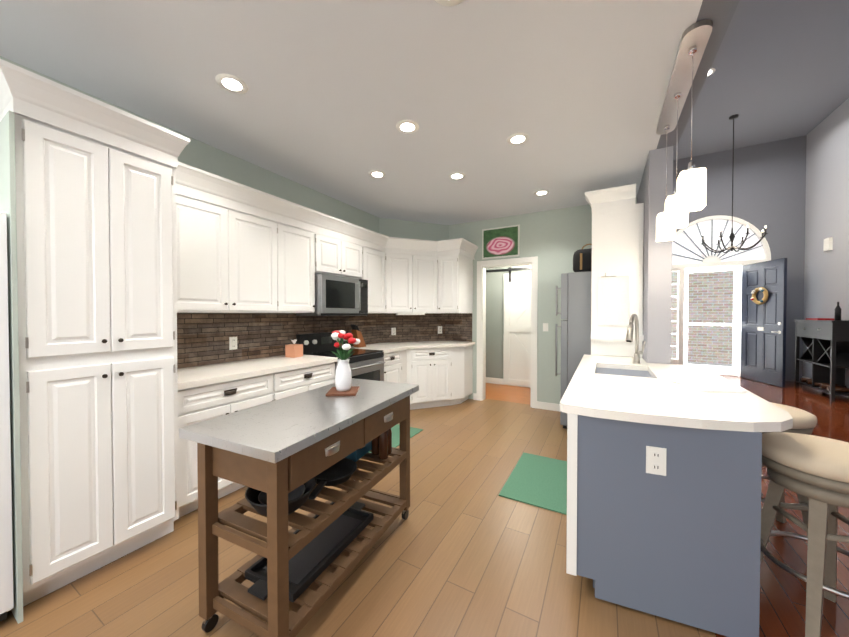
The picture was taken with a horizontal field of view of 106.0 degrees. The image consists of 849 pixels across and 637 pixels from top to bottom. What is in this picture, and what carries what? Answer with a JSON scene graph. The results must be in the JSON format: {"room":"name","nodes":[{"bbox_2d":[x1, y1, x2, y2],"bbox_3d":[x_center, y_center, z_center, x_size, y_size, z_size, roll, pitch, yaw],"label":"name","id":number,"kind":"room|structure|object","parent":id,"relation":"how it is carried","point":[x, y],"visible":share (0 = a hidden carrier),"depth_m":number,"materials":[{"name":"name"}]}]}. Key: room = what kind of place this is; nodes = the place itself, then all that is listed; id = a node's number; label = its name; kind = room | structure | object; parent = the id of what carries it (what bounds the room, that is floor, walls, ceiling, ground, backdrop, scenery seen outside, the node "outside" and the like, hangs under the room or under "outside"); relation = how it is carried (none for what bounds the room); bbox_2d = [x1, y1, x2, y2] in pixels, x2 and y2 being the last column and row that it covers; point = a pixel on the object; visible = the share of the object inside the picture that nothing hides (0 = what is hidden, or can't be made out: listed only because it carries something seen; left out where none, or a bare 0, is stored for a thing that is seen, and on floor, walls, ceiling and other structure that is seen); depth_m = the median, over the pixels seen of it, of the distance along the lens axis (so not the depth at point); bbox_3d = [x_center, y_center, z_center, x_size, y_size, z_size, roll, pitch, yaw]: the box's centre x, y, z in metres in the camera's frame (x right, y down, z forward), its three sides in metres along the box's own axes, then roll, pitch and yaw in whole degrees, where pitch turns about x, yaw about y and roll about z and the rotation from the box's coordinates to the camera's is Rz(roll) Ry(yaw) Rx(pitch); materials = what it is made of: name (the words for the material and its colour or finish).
{"room":"kitchen","nodes":[
{"label":"kitchen","id":0,"kind":"room"},
{"bbox_2d":[0,111,22,623],"bbox_3d":[-2.114,0.221,1.583,0.770,2.232,0.015,0,1,29],"label":"wall","id":1,"kind":"structure","parent":0,"point":[7,171],"depth_m":1.40,"materials":[{"name":"white paint"}]},
{"bbox_2d":[0,56,378,368],"bbox_3d":[-2.383,-0.080,2.070,0.200,2.820,6.550,0,1,29],"label":"wall","id":2,"kind":"structure","parent":0,"point":[195,153],"depth_m":3.15,"materials":[{"name":"paint"}]},
{"bbox_2d":[196,171,279,312],"bbox_3d":[-1.728,-0.574,2.679,0.330,1.050,0.877,0,1,29],"label":"upper cabinet","id":3,"kind":"object","parent":2,"relation":"attached to","point":[238,226],"depth_m":2.64,"materials":[{"name":"white wood"}]},
{"bbox_2d":[280,199,315,312],"bbox_3d":[-1.403,-0.582,3.256,0.330,1.050,0.448,0,1,29],"label":"upper cabinet","id":4,"kind":"object","parent":2,"relation":"attached to","point":[297,224],"depth_m":3.17,"materials":[{"name":"white wood"}]},
{"bbox_2d":[177,313,471,368],"bbox_3d":[-0.682,0.162,3.694,1.148,0.447,3.832,0,1,29],"label":"backsplash","id":5,"kind":"structure","parent":2,"relation":"attached to","point":[202,338],"depth_m":3.33,"materials":[{"name":"stone"}]},
{"bbox_2d":[229,337,236,349],"bbox_3d":[-1.759,0.228,2.945,0.008,0.115,0.070,0,1,29],"label":"electrical outlet","id":6,"kind":"object","parent":5,"relation":"attached to","point":[232,343],"visible":1,"depth_m":2.94,"materials":[{"name":"white plastic"}]},
{"bbox_2d":[391,328,395,334],"bbox_3d":[-0.476,0.200,4.941,0.070,0.115,0.008,0,1,-21],"label":"outlet","id":7,"kind":"object","parent":5,"relation":"attached to","point":[393,331],"visible":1,"depth_m":4.94,"materials":[{"name":"white plastic"}]},
{"bbox_2d":[438,326,441,333],"bbox_3d":[0.253,0.186,5.217,0.075,0.120,0.008,0,1,-21],"label":"outlet","id":8,"kind":"object","parent":5,"relation":"attached to","point":[439,329],"visible":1,"depth_m":5.21,"materials":[{"name":"white plastic"}]},
{"bbox_2d":[316,211,363,278],"bbox_3d":[-1.106,-0.589,3.782,0.330,1.050,0.760,0,1,29],"label":"upper cabinet","id":9,"kind":"object","parent":2,"relation":"attached to","point":[339,244],"depth_m":3.65,"materials":[{"name":"white wood"}]},
{"bbox_2d":[296,273,367,315],"bbox_3d":[-1.040,-0.256,3.750,0.450,0.445,0.750,0,1,29],"label":"microwave","id":10,"kind":"object","parent":9,"relation":"attached to","point":[335,295],"visible":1,"depth_m":3.56,"materials":[{"name":"silver metal"}]},
{"bbox_2d":[364,231,387,312],"bbox_3d":[-0.803,-0.597,4.320,0.330,1.050,0.475,0,1,29],"label":"upper cabinet","id":11,"kind":"object","parent":2,"relation":"attached to","point":[375,246],"depth_m":4.27,"materials":[{"name":"white wood"}]},
{"bbox_2d":[0,0,702,224],"bbox_3d":[-0.655,-1.545,1.673,3.580,0.120,7.590,0,1,29],"label":"ceiling","id":12,"kind":"structure","parent":0,"point":[339,90],"depth_m":2.02,"materials":[{"name":"grey paint"}]},
{"bbox_2d":[215,73,247,93],"bbox_3d":[-1.222,-1.486,2.033,0.180,0.006,0.180,0,1,29],"label":"recessed light","id":13,"kind":"object","parent":12,"relation":"in","point":[231,83],"visible":1,"depth_m":2.02,"materials":[{"name":"white"}]},
{"bbox_2d":[369,170,385,177],"bbox_3d":[-0.494,-1.504,3.344,0.180,0.006,0.180,0,1,29],"label":"recessed light","id":14,"kind":"object","parent":12,"relation":"in","point":[377,174],"visible":1,"depth_m":3.34,"materials":[{"name":"white"}]},
{"bbox_2d":[396,120,418,133],"bbox_3d":[-0.133,-1.493,2.498,0.180,0.006,0.180,0,1,29],"label":"recessed light","id":15,"kind":"object","parent":12,"relation":"in","point":[407,126],"visible":1,"depth_m":2.49,"materials":[{"name":"white"}]},
{"bbox_2d":[435,0,462,6],"bbox_3d":[0.114,-1.478,1.429,0.180,0.006,0.180,0,1,29],"label":"recessed light","id":16,"kind":"object","parent":12,"relation":"in","point":[448,3],"visible":1,"depth_m":1.50,"materials":[{"name":"white"}]},
{"bbox_2d":[449,172,465,179],"bbox_3d":[0.345,-1.505,3.388,0.180,0.006,0.180,0,1,29],"label":"recessed light","id":17,"kind":"object","parent":12,"relation":"in","point":[456,176],"visible":1,"depth_m":3.39,"materials":[{"name":"white"}]},
{"bbox_2d":[507,133,528,144],"bbox_3d":[0.780,-1.495,2.672,0.180,0.006,0.180,0,1,29],"label":"recessed light","id":18,"kind":"object","parent":12,"relation":"in","point":[518,139],"visible":1,"depth_m":2.67,"materials":[{"name":"white"}]},
{"bbox_2d":[534,190,549,195],"bbox_3d":[1.412,-1.512,3.854,0.180,0.006,0.180,0,1,29],"label":"recessed light","id":19,"kind":"object","parent":12,"relation":"in","point":[541,192],"visible":1,"depth_m":3.84,"materials":[{"name":"white"}]},
{"bbox_2d":[379,218,448,342],"bbox_3d":[-0.193,-0.124,5.191,0.950,2.820,1.040,0,1,29],"label":"wall","id":20,"kind":"structure","parent":0,"point":[410,229],"depth_m":5.05,"materials":[{"name":"paint"}]},
{"bbox_2d":[0,375,848,636],"bbox_3d":[1.889,1.348,2.897,6.850,0.061,12.150,0,1,29],"label":"floor","id":21,"kind":"structure","parent":0,"point":[464,549],"depth_m":1.69,"materials":[{"name":"brown wood"}]},
{"bbox_2d":[0,212,13,621],"bbox_3d":[-2.264,0.442,1.239,0.785,1.800,0.730,0,1,29],"label":"freezer","id":22,"kind":"object","parent":21,"relation":"on","point":[6,576],"visible":1,"depth_m":1.38,"materials":[{"name":"white painted metal"},{"name":"plastic"}]},
{"bbox_2d":[0,59,195,605],"bbox_3d":[-1.941,0.121,1.847,0.783,2.424,0.708,0,1,29],"label":"tall cabinet","id":23,"kind":"object","parent":21,"relation":"on","point":[134,235],"depth_m":1.63,"materials":[{"name":"white wood"}]},
{"bbox_2d":[196,361,279,508],"bbox_3d":[-1.675,0.864,2.472,0.644,0.920,0.717,0,1,29],"label":"base cabinet","id":24,"kind":"object","parent":21,"relation":"on","point":[222,389],"depth_m":2.39,"materials":[{"name":"white wood"}]},
{"bbox_2d":[240,354,337,398],"bbox_3d":[-1.328,0.856,3.088,0.644,0.920,0.697,0,1,29],"label":"base cabinet","id":25,"kind":"object","parent":21,"relation":"on","point":[305,373],"depth_m":2.96,"materials":[{"name":"white wood"}]},
{"bbox_2d":[285,339,302,357],"bbox_3d":[-1.336,0.305,3.281,0.120,0.175,0.120,0,1,21],"label":"tissue box","id":26,"kind":"object","parent":25,"relation":"on","point":[293,350],"visible":1,"depth_m":3.24,"materials":[{"name":"brown"}]},
{"bbox_2d":[179,378,418,636],"bbox_3d":[-0.528,0.892,1.741,0.555,0.881,1.149,0,1,24],"label":"island cart","id":27,"kind":"object","parent":21,"relation":"on","point":[277,451],"visible":0.98,"depth_m":1.36,"materials":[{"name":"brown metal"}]},
{"bbox_2d":[245,477,316,515],"bbox_3d":[-0.652,0.817,1.467,0.299,0.100,0.299,0,1,29],"label":"mixing bowl","id":28,"kind":"object","parent":27,"relation":"on","point":[297,498],"visible":0.44,"depth_m":1.43,"materials":[{"name":"black metal"}]},
{"bbox_2d":[245,501,372,601],"bbox_3d":[-0.561,1.166,1.673,0.300,0.037,0.720,0,1,24],"label":"griddle","id":29,"kind":"object","parent":27,"relation":"on","point":[313,559],"visible":0.71,"depth_m":1.57,"materials":[{"name":"black metal"}]},
{"bbox_2d":[309,458,356,498],"bbox_3d":[-0.531,0.841,1.698,0.259,0.046,0.380,0,1,29],"label":"skillet","id":30,"kind":"object","parent":27,"relation":"on","point":[341,471],"visible":0.75,"depth_m":1.74,"materials":[{"name":"black metal"}]},
{"bbox_2d":[326,386,359,395],"bbox_3d":[-0.490,0.440,1.938,0.170,0.014,0.190,0,1,-4],"label":"cutting board","id":31,"kind":"object","parent":27,"relation":"on","point":[352,391],"visible":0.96,"depth_m":1.88,"materials":[{"name":"brown wood"}]},
{"bbox_2d":[331,330,359,390],"bbox_3d":[-0.492,0.251,1.934,0.172,0.361,0.154,0,1,29],"label":"vase","id":32,"kind":"object","parent":31,"relation":"on","point":[343,377],"visible":1,"depth_m":1.90,"materials":[{"name":"white ceramic"}]},
{"bbox_2d":[345,441,370,461],"bbox_3d":[-0.458,0.794,2.038,0.176,0.130,0.206,0,1,19],"label":"box","id":33,"kind":"object","parent":27,"relation":"on","point":[356,455],"visible":0.04,"depth_m":1.95,"materials":[{"name":"blue"}]},
{"bbox_2d":[371,428,391,459],"bbox_3d":[-0.271,0.744,2.026,0.137,0.232,0.128,0,1,29],"label":"bottles","id":34,"kind":"object","parent":27,"relation":"on","point":[381,445],"visible":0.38,"depth_m":1.97,"materials":[{"name":"brown glass"}]},
{"bbox_2d":[296,331,384,380],"bbox_3d":[-0.927,0.740,3.700,0.710,1.135,0.754,0,1,29],"label":"range","id":35,"kind":"object","parent":21,"relation":"on","point":[366,364],"visible":0.35,"depth_m":3.66,"materials":[{"name":"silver metal"}]},
{"bbox_2d":[369,424,422,452],"bbox_3d":[-0.417,1.305,3.501,0.460,0.008,0.820,0,1,29],"label":"area rug","id":36,"kind":"object","parent":21,"relation":"on","point":[395,429],"visible":0.14,"depth_m":3.62,"materials":[{"name":"green fabric"}]},
{"bbox_2d":[351,341,474,409],"bbox_3d":[-0.128,0.834,4.646,1.207,0.920,1.664,0,1,29],"label":"base cabinet","id":37,"kind":"object","parent":21,"relation":"on","point":[442,371],"depth_m":4.58,"materials":[{"name":"white wood"}]},
{"bbox_2d":[351,324,365,347],"bbox_3d":[-0.877,0.226,4.237,0.090,0.306,0.224,0,1,29],"label":"knife block","id":38,"kind":"object","parent":37,"relation":"on","point":[356,333],"visible":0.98,"depth_m":4.19,"materials":[{"name":"brown wood"}]},
{"bbox_2d":[499,452,566,514],"bbox_3d":[0.980,1.317,2.634,0.505,0.008,0.840,0,1,29],"label":"area rug","id":39,"kind":"object","parent":21,"relation":"on","point":[537,481],"visible":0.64,"depth_m":2.55,"materials":[{"name":"green fabric"}]},
{"bbox_2d":[555,271,625,428],"bbox_3d":[2.086,0.380,3.896,0.838,1.850,0.775,0,1,29],"label":"refrigerator","id":40,"kind":"object","parent":21,"relation":"on","point":[575,288],"visible":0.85,"depth_m":3.67,"materials":[{"name":"grey metal"}]},
{"bbox_2d":[573,244,591,271],"bbox_3d":[1.934,-0.707,3.753,0.340,0.324,0.243,0,1,29],"label":"duffel bag","id":41,"kind":"object","parent":40,"relation":"on","point":[582,259],"visible":0.58,"depth_m":3.69,"materials":[{"name":"black fabric"}]},
{"bbox_2d":[564,410,761,636],"bbox_3d":[1.270,0.893,1.866,0.714,0.880,1.122,0,1,29],"label":"base cabinet","id":42,"kind":"object","parent":21,"relation":"on","point":[664,476],"depth_m":1.40,"materials":[{"name":"painted wood"},{"name":"quartz"}]},
{"bbox_2d":[560,354,792,437],"bbox_3d":[1.590,0.427,2.293,0.910,0.040,2.202,0,1,29],"label":"countertop","id":43,"kind":"structure","parent":42,"relation":"on","point":[654,398],"depth_m":1.62,"materials":[{"name":"white stone"}]},
{"bbox_2d":[585,184,643,356],"bbox_3d":[1.972,-0.474,3.354,0.527,1.728,0.252,0,1,29],"label":"tall cabinet","id":44,"kind":"object","parent":43,"relation":"on","point":[617,258],"visible":1,"depth_m":3.31,"materials":[{"name":"white wood"}]},
{"bbox_2d":[600,366,647,377],"bbox_3d":[1.569,0.538,2.532,0.392,0.212,0.592,0,1,29],"label":"sink","id":45,"kind":"object","parent":43,"relation":"in","point":[603,369],"depth_m":2.67,"materials":[{"name":"silver metal"}]},
{"bbox_2d":[626,314,645,361],"bbox_3d":[1.803,0.179,2.730,0.160,0.444,0.300,0,1,29],"label":"faucet","id":46,"kind":"object","parent":43,"relation":"on","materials":[{"name":"silver metal"}]},
{"bbox_2d":[761,402,816,535],"bbox_3d":[2.120,0.938,2.009,0.428,0.786,0.428,0,1,29],"label":"bar stool","id":47,"kind":"object","parent":21,"relation":"on","point":[804,422],"visible":0.06,"depth_m":1.82,"materials":[{"name":"beige fabric"}]},
{"bbox_2d":[760,432,848,636],"bbox_3d":[1.741,0.946,1.396,0.461,0.786,0.461,0,1,29],"label":"bar stool","id":48,"kind":"object","parent":21,"relation":"on","point":[814,469],"visible":0.94,"depth_m":1.33,"materials":[{"name":"beige"}]},
{"bbox_2d":[794,302,848,401],"bbox_3d":[6.743,0.507,5.356,0.409,1.555,1.130,0,1,29],"label":"wine rack","id":49,"kind":"object","parent":21,"relation":"on","point":[826,343],"visible":1,"depth_m":5.28,"materials":[{"name":"black wood"}]},
{"bbox_2d":[486,265,530,378],"bbox_3d":[2.067,0.026,5.935,2.900,2.500,0.150,0,1,29],"label":"wall","id":50,"kind":"structure","parent":0,"point":[494,317],"depth_m":6.23,"materials":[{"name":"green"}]},
{"bbox_2d":[486,267,530,386],"bbox_3d":[1.616,0.147,6.063,1.630,2.225,0.062,0,1,29],"label":"barn door","id":51,"kind":"structure","parent":50,"relation":"in","point":[517,336],"depth_m":5.99,"materials":[{"name":"white wood"}]},
{"bbox_2d":[486,377,530,387],"bbox_3d":[2.033,1.222,5.872,2.680,0.109,0.019,0,1,29],"label":"baseboard","id":52,"kind":"structure","parent":50,"relation":"attached to","point":[494,380],"depth_m":6.23,"materials":[{"name":"white wood"}]},
{"bbox_2d":[449,197,636,403],"bbox_3d":[1.565,-0.117,4.717,2.580,2.820,0.140,0,1,29],"label":"wall","id":53,"kind":"structure","parent":0,"point":[554,240],"depth_m":4.54,"materials":[{"name":"paint"}]},
{"bbox_2d":[436,239,471,312],"bbox_3d":[0.480,-0.605,4.904,0.312,1.050,0.582,0,1,29],"label":"upper cabinet","id":54,"kind":"object","parent":53,"relation":"attached to","point":[453,256],"depth_m":4.67,"materials":[{"name":"white wood"}]},
{"bbox_2d":[482,224,519,258],"bbox_3d":[1.149,-1.149,4.840,0.570,0.460,0.026,0,1,29],"label":"framed picture","id":55,"kind":"object","parent":53,"relation":"attached to","point":[500,242],"visible":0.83,"depth_m":4.82,"materials":[{"name":"white"}]},
{"bbox_2d":[476,256,537,407],"bbox_3d":[1.261,0.198,4.889,0.915,2.185,0.168,0,1,29],"label":"trim","id":56,"kind":"structure","parent":53,"relation":"attached to","point":[482,266],"depth_m":4.94,"materials":[{"name":"white wood"}]},
{"bbox_2d":[473,393,559,411],"bbox_3d":[1.340,1.242,4.774,1.290,0.100,0.013,0,1,29],"label":"baseboard","id":57,"kind":"structure","parent":53,"relation":"attached to","point":[548,406],"depth_m":4.54,"materials":[{"name":"white wood"}]},
{"bbox_2d":[543,323,547,330],"bbox_3d":[1.720,0.125,4.546,0.072,0.116,0.009,0,1,29],"label":"switch plate","id":58,"kind":"object","parent":53,"relation":"attached to","point":[545,326],"visible":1,"depth_m":4.54,"materials":[{"name":"white plastic"}]},
{"bbox_2d":[637,146,672,363],"bbox_3d":[3.549,-1.167,5.422,0.170,4.900,5.960,0,1,29],"label":"wall pillar","id":59,"kind":"structure","parent":0,"point":[657,277],"depth_m":2.85,"materials":[{"name":"grey paint"}]},
{"bbox_2d":[657,0,739,148],"bbox_3d":[0.614,-2.503,0.112,0.150,2.080,6.140,0,1,29],"label":"wall","id":60,"kind":"structure","parent":0,"point":[719,14],"depth_m":1.77,"materials":[{"name":"grey paint"}]},
{"bbox_2d":[656,19,711,241],"bbox_3d":[1.641,-1.045,2.079,0.120,0.889,1.100,0,1,29],"label":"pendant lights","id":61,"kind":"object","parent":60,"relation":"hanging from","point":[686,197],"visible":1,"depth_m":1.84,"materials":[{"name":"silver metal"}]},
{"bbox_2d":[673,135,806,381],"bbox_3d":[6.392,-1.191,7.137,3.100,4.900,0.180,0,1,29],"label":"wall","id":62,"kind":"structure","parent":0,"point":[769,185],"depth_m":6.58,"materials":[{"name":"grey paint"}]},
{"bbox_2d":[671,274,677,357],"bbox_3d":[5.760,-0.081,7.497,0.280,2.030,0.010,0,1,29],"label":"sidelight glass","id":63,"kind":"object","parent":62,"relation":"attached to","point":[675,317],"visible":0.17,"depth_m":7.45,"materials":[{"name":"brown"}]},
{"bbox_2d":[684,266,738,375],"bbox_3d":[6.402,0.055,7.171,0.950,2.383,0.080,0,1,29],"label":"storm door","id":64,"kind":"structure","parent":62,"relation":"in","point":[726,370],"depth_m":7.10,"materials":[{"name":"white"}]},
{"bbox_2d":[672,220,764,264],"bbox_3d":[6.382,-1.716,7.112,1.700,0.950,0.001,0,1,29],"label":"window","id":65,"kind":"structure","parent":62,"relation":"in","point":[684,240],"depth_m":7.09,"materials":[{"name":"white"}]},
{"bbox_2d":[671,215,770,377],"bbox_3d":[6.384,-0.501,7.132,1.840,3.520,0.172,0,1,29],"label":"trim","id":66,"kind":"structure","parent":62,"relation":"attached to","point":[712,262],"depth_m":7.09,"materials":[{"name":"white wood"}]},
{"bbox_2d":[741,258,786,386],"bbox_3d":[6.686,0.072,6.338,0.367,2.373,0.908,0,1,29],"label":"entry door","id":67,"kind":"structure","parent":62,"relation":"in","point":[763,322],"depth_m":6.25,"materials":[{"name":"painted wood"},{"name":"metal"}]},
{"bbox_2d":[673,0,848,159],"bbox_3d":[3.413,-3.629,1.968,3.250,0.120,12.150,0,1,29],"label":"ceiling","id":68,"kind":"structure","parent":0,"point":[781,67],"depth_m":4.79,"materials":[{"name":"grey paint"}]},
{"bbox_2d":[707,68,715,76],"bbox_3d":[4.146,-3.604,4.707,0.200,0.006,0.200,0,1,29],"label":"recessed light","id":69,"kind":"object","parent":68,"relation":"in","point":[711,71],"visible":0.29,"depth_m":4.67,"materials":[{"name":"white"}]},
{"bbox_2d":[702,114,767,252],"bbox_3d":[5.541,-2.416,5.751,0.907,2.409,0.904,0,1,29],"label":"chandelier","id":70,"kind":"object","parent":68,"relation":"hanging from","point":[732,235],"visible":1,"depth_m":5.74,"materials":[{"name":"black metal"}]},
{"bbox_2d":[803,98,848,387],"bbox_3d":[4.764,-1.109,1.242,0.150,4.900,12.150,0,1,29],"label":"wall","id":71,"kind":"structure","parent":0,"point":[826,281],"depth_m":5.72,"materials":[{"name":"grey paint"}]},
{"bbox_2d":[823,237,832,251],"bbox_3d":[7.145,-1.310,5.666,0.044,0.220,0.160,0,1,29],"label":"box","id":72,"kind":"object","parent":71,"relation":"attached to","point":[828,244],"visible":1,"depth_m":5.62,"materials":[{"name":"white plastic"}]},
{"label":"outside","id":73,"kind":"structure","parent":0,"visible":0},
{"bbox_2d":[671,266,733,363],"bbox_3d":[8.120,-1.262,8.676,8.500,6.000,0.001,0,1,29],"label":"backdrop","id":74,"kind":"structure","parent":73,"point":[696,337],"depth_m":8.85,"materials":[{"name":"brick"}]},
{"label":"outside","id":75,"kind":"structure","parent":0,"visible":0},
{"bbox_2d":[687,362,731,375],"bbox_3d":[7.605,1.280,7.796,8.500,0.060,2.100,0,1,29],"label":"porch","id":76,"kind":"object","parent":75,"point":[711,364],"depth_m":8.62,"materials":[{"name":"grey concrete"}]}
]}

